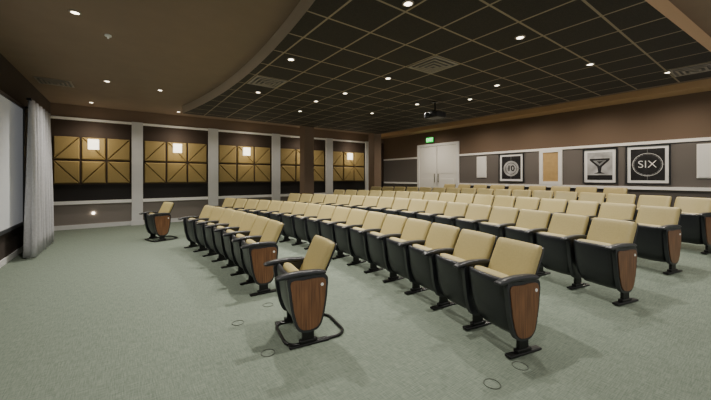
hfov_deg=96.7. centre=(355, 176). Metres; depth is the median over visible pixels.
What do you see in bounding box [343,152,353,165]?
acoustic panel
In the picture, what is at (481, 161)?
wall panel
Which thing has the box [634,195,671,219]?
chair
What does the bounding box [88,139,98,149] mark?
wall sconce
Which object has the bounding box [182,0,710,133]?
ceiling
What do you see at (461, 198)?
chair
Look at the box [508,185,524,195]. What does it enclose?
chair
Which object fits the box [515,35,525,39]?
recessed light
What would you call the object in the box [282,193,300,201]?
chair
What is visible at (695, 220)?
chair
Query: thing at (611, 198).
chair
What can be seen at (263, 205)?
chair
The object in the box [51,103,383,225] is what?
wall
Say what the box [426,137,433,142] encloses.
exit sign
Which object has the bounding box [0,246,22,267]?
baseboard
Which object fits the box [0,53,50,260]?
wall
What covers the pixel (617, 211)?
chair
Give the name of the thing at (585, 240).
seat cushion
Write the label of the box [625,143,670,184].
framed poster
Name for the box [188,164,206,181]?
acoustic panel
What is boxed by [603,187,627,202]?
chair
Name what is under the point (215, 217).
chair
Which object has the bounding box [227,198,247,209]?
chair
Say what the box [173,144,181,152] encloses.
wall sconce
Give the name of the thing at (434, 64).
ceiling vent
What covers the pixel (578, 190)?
chair
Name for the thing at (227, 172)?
acoustic panel
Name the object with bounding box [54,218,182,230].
baseboard
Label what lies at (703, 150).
wall panel
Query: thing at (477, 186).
chair
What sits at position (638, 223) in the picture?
seat cushion
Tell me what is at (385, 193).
chair
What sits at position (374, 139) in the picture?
column
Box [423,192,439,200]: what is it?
chair
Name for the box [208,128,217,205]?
trim
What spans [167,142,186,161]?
acoustic panel
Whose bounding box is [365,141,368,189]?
trim
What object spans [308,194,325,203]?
chair
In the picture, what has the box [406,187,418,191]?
chair
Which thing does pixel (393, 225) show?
chair
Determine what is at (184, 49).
ceiling
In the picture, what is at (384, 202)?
chair
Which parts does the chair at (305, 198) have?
backrest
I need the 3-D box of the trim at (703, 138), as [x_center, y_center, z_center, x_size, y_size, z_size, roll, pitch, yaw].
[5.574,-0.825,9.655,0.030,0.070,14.270,0,0,-36]
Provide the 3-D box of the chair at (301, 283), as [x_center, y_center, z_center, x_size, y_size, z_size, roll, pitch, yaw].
[-0.477,1.023,2.983,0.664,0.855,0.552,0,0,-27]
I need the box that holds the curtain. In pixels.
[23,98,53,257]
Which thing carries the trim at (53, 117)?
attached to the wall at (76, 214)
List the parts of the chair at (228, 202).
backrest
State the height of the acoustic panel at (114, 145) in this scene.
0.615 m
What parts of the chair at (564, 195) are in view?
backrest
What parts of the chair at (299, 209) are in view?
frame, armrest, backrest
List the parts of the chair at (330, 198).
backrest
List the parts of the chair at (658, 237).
backrest, armrest, frame, panel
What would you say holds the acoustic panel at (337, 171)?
attached to the wall at (76, 214)
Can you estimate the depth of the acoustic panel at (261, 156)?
11.85 m
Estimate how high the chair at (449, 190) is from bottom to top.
0.855 m
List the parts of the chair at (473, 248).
armrest, backrest, frame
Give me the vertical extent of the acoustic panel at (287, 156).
0.615 m
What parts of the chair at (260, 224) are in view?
armrest, frame, backrest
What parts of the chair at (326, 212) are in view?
frame, armrest, backrest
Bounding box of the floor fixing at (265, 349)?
[261,349,274,356]
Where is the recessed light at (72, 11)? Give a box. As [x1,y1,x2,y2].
[68,9,81,14]
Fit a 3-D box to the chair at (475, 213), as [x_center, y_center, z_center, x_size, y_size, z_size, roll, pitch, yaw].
[1.990,0.908,5.401,0.586,0.855,0.512,0,0,-30]
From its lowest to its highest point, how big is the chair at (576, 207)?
0.855 m
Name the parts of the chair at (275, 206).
backrest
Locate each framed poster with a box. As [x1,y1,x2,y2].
[499,152,523,181]
[583,147,617,183]
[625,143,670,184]
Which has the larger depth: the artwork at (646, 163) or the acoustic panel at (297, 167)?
the acoustic panel at (297, 167)
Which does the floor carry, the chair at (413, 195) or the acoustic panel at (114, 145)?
the chair at (413, 195)
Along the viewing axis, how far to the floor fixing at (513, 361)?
2.41 m
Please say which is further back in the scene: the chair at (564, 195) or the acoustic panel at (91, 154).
the acoustic panel at (91, 154)
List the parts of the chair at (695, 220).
backrest, armrest, frame, panel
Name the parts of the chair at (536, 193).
backrest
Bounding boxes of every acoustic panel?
[54,136,79,158]
[54,161,79,182]
[82,137,105,159]
[82,161,105,182]
[108,139,129,159]
[108,162,129,182]
[145,141,164,160]
[145,163,164,182]
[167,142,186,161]
[167,163,186,181]
[188,143,206,161]
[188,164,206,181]
[219,145,235,162]
[219,164,235,181]
[237,146,253,163]
[237,165,253,181]
[255,147,269,163]
[255,165,269,181]
[280,148,294,164]
[280,166,294,180]
[296,149,299,164]
[296,166,299,180]
[314,150,323,164]
[314,166,323,180]
[333,151,342,165]
[333,167,342,180]
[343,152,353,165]
[343,167,353,180]
[354,153,363,165]
[354,167,363,180]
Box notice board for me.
[539,148,561,184]
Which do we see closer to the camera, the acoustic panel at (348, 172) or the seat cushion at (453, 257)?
the seat cushion at (453, 257)
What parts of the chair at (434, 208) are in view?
backrest, armrest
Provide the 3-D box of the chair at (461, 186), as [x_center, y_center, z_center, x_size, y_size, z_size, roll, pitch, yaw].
[3.653,0.679,10.911,0.586,0.855,0.512,0,0,-38]
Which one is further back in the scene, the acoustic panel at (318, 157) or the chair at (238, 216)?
the acoustic panel at (318, 157)
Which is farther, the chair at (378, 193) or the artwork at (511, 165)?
the artwork at (511, 165)
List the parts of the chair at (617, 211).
backrest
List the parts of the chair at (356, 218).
armrest, frame, backrest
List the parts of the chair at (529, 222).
backrest, armrest, frame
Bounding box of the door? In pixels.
[417,141,458,191]
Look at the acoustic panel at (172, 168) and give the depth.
10.19 m
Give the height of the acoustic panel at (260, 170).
0.615 m
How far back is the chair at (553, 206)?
5.84 m
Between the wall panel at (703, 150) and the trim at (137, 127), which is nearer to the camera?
the wall panel at (703, 150)
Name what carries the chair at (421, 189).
on the floor
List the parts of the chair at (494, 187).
backrest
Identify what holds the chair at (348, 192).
on the floor
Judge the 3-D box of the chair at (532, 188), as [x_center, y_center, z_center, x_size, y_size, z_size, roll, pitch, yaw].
[5.091,0.678,8.989,0.586,0.855,0.512,0,0,-36]
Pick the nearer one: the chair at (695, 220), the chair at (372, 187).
the chair at (695, 220)
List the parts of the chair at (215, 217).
armrest, frame, backrest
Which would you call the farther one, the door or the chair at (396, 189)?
the door
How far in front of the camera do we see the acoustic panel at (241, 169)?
11.48 m
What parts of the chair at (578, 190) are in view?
backrest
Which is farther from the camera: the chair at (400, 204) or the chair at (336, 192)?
the chair at (336, 192)
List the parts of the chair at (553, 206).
backrest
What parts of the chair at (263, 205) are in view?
backrest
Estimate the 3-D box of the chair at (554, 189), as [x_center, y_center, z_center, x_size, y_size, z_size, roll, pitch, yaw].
[5.439,0.678,8.500,0.586,0.855,0.512,0,0,-35]
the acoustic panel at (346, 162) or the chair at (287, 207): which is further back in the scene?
the acoustic panel at (346, 162)
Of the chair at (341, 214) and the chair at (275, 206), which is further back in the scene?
the chair at (275, 206)
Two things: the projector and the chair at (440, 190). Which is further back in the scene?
the chair at (440, 190)
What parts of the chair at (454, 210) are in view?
backrest, armrest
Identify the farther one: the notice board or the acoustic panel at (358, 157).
the acoustic panel at (358, 157)
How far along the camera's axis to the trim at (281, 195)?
9.90 m
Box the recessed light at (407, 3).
[402,0,413,6]
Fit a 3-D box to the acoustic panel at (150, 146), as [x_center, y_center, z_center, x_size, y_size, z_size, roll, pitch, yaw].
[-6.260,-0.805,9.875,0.553,0.615,0.060,0,0,-36]
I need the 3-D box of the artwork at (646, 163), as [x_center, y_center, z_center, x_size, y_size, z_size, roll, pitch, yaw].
[7.041,-0.300,7.625,0.004,0.760,0.620,0,0,-36]
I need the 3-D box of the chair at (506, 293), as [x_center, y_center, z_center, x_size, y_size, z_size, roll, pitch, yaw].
[1.294,1.013,2.794,0.586,0.855,0.512,0,0,-22]
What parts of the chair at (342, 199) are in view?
backrest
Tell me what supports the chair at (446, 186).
on the floor
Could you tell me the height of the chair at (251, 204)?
0.855 m
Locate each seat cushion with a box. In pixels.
[246,239,254,243]
[283,262,298,272]
[390,237,405,241]
[412,244,431,250]
[440,253,464,261]
[474,265,508,277]
[508,226,528,229]
[539,232,565,236]
[578,239,611,245]
[638,223,659,226]
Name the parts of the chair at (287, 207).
frame, armrest, backrest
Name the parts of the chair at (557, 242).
backrest, armrest, frame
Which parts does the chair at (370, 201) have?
backrest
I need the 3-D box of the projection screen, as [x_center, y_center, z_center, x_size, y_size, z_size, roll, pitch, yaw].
[-5.002,-0.220,4.153,0.070,2.260,4.720,0,0,-36]
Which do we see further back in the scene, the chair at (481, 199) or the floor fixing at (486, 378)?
the chair at (481, 199)
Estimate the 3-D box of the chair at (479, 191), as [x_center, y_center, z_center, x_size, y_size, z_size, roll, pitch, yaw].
[3.463,0.753,8.672,0.586,0.855,0.512,0,0,-37]
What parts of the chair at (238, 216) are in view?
armrest, frame, backrest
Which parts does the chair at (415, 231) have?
armrest, frame, backrest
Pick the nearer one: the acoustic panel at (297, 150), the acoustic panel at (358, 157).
the acoustic panel at (297, 150)
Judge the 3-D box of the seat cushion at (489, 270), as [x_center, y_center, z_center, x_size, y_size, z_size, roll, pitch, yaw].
[1.249,0.997,2.797,0.184,0.351,0.424,0,0,-22]
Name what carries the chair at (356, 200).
on the floor
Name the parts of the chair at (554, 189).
backrest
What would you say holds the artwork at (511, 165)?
attached to the framed poster at (511, 165)
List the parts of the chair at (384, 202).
backrest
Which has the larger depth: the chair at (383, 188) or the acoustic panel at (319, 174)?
the acoustic panel at (319, 174)
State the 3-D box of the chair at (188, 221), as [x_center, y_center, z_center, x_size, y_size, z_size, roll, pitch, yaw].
[-3.180,1.023,6.392,0.552,0.855,0.586,0,0,43]
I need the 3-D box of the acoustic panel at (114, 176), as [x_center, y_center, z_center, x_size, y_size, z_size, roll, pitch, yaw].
[-6.994,-0.135,9.342,0.527,0.615,0.060,0,0,-36]
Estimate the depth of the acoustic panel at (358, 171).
14.52 m
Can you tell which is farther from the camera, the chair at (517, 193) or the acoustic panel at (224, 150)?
the acoustic panel at (224, 150)
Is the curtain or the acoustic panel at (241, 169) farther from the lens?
the acoustic panel at (241, 169)
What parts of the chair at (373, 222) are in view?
armrest, frame, backrest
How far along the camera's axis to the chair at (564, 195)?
7.08 m
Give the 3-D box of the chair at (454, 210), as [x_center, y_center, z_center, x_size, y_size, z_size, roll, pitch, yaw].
[1.741,0.906,5.820,0.586,0.855,0.512,0,0,-32]
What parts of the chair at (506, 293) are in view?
backrest, armrest, frame, panel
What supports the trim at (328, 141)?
attached to the wall at (76, 214)
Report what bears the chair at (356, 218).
on the floor
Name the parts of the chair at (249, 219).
armrest, frame, backrest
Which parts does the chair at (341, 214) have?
armrest, frame, backrest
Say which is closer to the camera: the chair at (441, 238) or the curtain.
the chair at (441, 238)
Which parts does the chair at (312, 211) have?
armrest, frame, backrest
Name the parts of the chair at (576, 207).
backrest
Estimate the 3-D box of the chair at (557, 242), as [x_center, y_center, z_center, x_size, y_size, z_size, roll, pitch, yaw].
[2.645,0.921,4.078,0.586,0.855,0.512,0,0,-23]
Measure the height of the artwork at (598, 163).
0.730 m
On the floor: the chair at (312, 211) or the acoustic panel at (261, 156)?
the chair at (312, 211)
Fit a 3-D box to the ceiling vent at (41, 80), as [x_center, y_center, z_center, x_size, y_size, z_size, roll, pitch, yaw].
[-6.326,-1.982,6.654,0.560,0.036,0.560,0,0,-36]
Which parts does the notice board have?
pane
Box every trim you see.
[51,116,364,142]
[53,192,333,204]
[131,122,143,225]
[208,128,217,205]
[272,134,279,200]
[325,138,332,194]
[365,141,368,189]
[381,78,710,138]
[384,137,710,160]
[384,182,710,190]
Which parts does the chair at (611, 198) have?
backrest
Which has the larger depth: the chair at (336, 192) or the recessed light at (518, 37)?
the chair at (336, 192)
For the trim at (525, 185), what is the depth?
8.05 m
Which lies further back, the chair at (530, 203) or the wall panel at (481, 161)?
the wall panel at (481, 161)
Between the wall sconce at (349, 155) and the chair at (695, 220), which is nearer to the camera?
the chair at (695, 220)
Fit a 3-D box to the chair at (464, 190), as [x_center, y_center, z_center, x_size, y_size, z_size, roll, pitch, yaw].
[3.154,0.754,9.065,0.586,0.855,0.512,0,0,-39]
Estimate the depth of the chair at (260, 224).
4.40 m
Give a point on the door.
(438, 165)
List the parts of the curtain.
rail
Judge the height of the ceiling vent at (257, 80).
0.036 m
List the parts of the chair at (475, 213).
frame, backrest, armrest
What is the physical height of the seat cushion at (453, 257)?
0.351 m
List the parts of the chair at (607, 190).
backrest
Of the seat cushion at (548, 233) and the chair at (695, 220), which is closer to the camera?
the seat cushion at (548, 233)
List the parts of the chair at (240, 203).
backrest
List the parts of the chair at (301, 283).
armrest, frame, armrest, frame, panel, backrest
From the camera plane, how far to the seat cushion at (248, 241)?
4.14 m
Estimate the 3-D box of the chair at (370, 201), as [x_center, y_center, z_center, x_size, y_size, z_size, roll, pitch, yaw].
[0.269,0.909,7.748,0.586,0.855,0.512,0,0,-43]
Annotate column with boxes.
[300,126,313,194]
[369,133,380,190]
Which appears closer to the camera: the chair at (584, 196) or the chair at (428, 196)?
the chair at (584, 196)
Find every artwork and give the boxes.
[502,156,520,178]
[587,152,611,174]
[631,148,664,179]
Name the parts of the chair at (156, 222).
frame, armrest, armrest, frame, panel, backrest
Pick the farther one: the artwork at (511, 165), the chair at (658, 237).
the artwork at (511, 165)
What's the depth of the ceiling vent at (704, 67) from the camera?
5.24 m
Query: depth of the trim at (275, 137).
12.09 m
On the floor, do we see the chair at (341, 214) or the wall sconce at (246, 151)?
the chair at (341, 214)
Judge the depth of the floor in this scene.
2.87 m
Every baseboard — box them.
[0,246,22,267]
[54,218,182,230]
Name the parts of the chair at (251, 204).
backrest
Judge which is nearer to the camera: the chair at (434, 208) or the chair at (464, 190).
the chair at (434, 208)
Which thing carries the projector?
hanging from the ceiling at (337, 47)
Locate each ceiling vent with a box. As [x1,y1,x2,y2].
[33,76,74,87]
[247,76,286,87]
[408,56,457,73]
[668,62,710,76]
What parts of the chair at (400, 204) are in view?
armrest, backrest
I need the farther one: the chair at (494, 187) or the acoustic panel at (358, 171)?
the acoustic panel at (358, 171)
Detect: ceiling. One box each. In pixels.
[0,0,710,134]
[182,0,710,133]
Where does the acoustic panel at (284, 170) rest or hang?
attached to the wall at (76, 214)
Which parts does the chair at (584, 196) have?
backrest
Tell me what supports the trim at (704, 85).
attached to the wall at (686, 116)
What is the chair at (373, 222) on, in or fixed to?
on the floor
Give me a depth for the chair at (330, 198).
8.86 m
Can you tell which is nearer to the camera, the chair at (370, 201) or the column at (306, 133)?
the chair at (370, 201)
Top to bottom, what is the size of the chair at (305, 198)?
0.855 m
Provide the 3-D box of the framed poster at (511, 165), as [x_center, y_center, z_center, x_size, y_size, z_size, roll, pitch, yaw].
[5.082,-0.305,10.324,0.040,0.950,0.830,0,0,-36]
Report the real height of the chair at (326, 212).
0.855 m
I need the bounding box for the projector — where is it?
[424,101,445,119]
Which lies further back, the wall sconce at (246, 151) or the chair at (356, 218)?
the wall sconce at (246, 151)
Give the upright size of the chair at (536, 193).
0.855 m
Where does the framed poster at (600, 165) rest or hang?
attached to the wall at (686, 116)
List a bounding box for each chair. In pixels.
[139,202,177,241]
[178,205,214,251]
[195,207,225,256]
[204,208,235,261]
[213,211,246,267]
[215,198,235,207]
[222,213,257,275]
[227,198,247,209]
[231,216,270,284]
[236,199,259,212]
[240,220,284,296]
[247,200,270,214]
[258,200,282,236]
[263,235,343,349]
[270,201,294,241]
[281,202,307,245]
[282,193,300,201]
[294,203,321,248]
[295,194,312,202]
[306,205,335,240]
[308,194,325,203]
[319,194,338,204]
[320,207,350,258]
[329,195,351,206]
[333,190,345,194]
[334,209,367,264]
[342,195,364,208]
[345,190,357,195]
[349,211,386,272]
[355,196,379,210]
[357,190,369,196]
[367,214,407,282]
[369,190,382,196]
[369,197,394,212]
[370,186,381,190]
[382,187,393,190]
[382,191,395,197]
[384,198,410,215]
[386,218,431,294]
[394,187,405,191]
[395,191,409,197]
[399,199,427,218]
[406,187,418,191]
[408,223,460,309]
[409,191,424,198]
[416,200,447,222]
[419,187,431,191]
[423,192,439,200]
[432,187,445,193]
[435,202,468,225]
[435,229,496,329]
[438,193,456,201]
[443,184,455,189]
[446,188,460,193]
[455,193,474,203]
[455,204,492,230]
[458,184,470,189]
[461,188,476,194]
[469,237,543,358]
[473,184,486,193]
[473,194,494,205]
[477,188,493,194]
[478,206,519,239]
[490,185,504,194]
[492,195,515,207]
[494,189,511,195]
[504,209,551,275]
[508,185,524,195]
[512,190,531,202]
[514,197,539,212]
[528,186,546,196]
[532,190,553,208]
[536,213,589,289]
[538,198,567,227]
[551,186,570,198]
[554,191,577,212]
[566,200,599,234]
[573,218,638,305]
[575,187,596,199]
[578,192,605,215]
[589,202,636,227]
[599,194,636,209]
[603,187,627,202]
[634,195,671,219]
[634,205,682,274]
[674,197,710,253]
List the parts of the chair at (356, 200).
backrest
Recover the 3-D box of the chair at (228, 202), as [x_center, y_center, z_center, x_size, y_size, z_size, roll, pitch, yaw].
[-3.678,1.023,8.800,0.552,0.855,0.586,0,0,33]
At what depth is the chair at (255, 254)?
3.94 m
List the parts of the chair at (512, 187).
backrest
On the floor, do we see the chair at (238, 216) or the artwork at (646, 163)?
the chair at (238, 216)
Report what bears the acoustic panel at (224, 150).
attached to the wall at (76, 214)
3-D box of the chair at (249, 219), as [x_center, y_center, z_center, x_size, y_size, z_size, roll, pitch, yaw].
[-1.830,1.023,4.925,0.586,0.855,0.512,0,0,-38]
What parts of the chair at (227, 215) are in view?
armrest, frame, backrest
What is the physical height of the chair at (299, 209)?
0.855 m
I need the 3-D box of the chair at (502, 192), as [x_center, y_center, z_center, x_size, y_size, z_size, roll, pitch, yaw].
[3.760,0.753,8.269,0.586,0.855,0.512,0,0,-36]
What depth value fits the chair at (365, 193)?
10.11 m
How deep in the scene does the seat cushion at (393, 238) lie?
4.15 m
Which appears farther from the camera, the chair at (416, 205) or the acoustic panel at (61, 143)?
the acoustic panel at (61, 143)
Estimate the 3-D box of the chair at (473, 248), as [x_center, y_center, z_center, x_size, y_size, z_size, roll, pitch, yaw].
[1.098,1.008,3.251,0.586,0.855,0.512,0,0,-24]
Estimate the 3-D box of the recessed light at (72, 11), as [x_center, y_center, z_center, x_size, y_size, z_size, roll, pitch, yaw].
[-3.400,-1.994,3.831,0.124,0.012,0.124,0,0,-36]
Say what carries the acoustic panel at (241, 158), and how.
attached to the wall at (76, 214)
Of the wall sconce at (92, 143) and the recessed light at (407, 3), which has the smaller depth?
the recessed light at (407, 3)
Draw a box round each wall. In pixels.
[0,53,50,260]
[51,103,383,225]
[384,91,710,206]
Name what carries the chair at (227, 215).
on the floor
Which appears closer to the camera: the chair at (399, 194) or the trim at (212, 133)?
the chair at (399, 194)
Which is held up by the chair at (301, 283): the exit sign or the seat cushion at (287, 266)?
the seat cushion at (287, 266)
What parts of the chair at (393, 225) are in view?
armrest, frame, backrest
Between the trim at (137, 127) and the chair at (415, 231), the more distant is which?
the trim at (137, 127)
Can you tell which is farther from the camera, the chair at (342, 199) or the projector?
the chair at (342, 199)
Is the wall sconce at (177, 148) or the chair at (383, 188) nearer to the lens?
the wall sconce at (177, 148)
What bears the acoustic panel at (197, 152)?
attached to the wall at (76, 214)
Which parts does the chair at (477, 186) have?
backrest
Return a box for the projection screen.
[0,90,24,235]
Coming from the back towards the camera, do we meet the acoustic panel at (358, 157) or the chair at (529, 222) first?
the acoustic panel at (358, 157)
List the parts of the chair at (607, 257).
backrest, armrest, frame, panel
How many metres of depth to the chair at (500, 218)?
4.94 m
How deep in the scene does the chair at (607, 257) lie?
3.50 m
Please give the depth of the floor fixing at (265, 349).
2.59 m
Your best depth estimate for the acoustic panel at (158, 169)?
9.85 m
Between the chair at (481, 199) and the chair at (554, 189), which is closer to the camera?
the chair at (481, 199)
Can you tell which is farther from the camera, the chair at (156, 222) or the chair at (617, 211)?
the chair at (156, 222)
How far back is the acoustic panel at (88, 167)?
8.98 m
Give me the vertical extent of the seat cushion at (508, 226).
0.351 m
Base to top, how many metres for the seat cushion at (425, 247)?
0.351 m
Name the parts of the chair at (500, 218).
backrest, armrest, frame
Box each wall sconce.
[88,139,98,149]
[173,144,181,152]
[243,147,249,155]
[347,153,352,159]
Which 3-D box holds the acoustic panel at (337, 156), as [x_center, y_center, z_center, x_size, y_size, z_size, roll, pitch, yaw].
[-0.780,-0.805,13.857,0.540,0.615,0.060,0,0,-36]
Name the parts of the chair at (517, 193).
backrest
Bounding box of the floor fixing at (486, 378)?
[483,378,500,389]
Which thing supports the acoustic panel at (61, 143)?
attached to the wall at (76, 214)
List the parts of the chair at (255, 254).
armrest, frame, panel, backrest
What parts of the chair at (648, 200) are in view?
backrest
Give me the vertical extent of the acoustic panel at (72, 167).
0.615 m
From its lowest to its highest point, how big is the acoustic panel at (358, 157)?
0.615 m
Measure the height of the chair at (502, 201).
0.855 m
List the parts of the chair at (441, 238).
armrest, frame, backrest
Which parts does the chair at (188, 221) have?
armrest, frame, armrest, frame, backrest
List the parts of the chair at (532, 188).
backrest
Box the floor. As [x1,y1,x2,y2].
[0,221,710,399]
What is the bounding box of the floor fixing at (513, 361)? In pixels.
[512,361,528,370]
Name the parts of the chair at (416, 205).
armrest, backrest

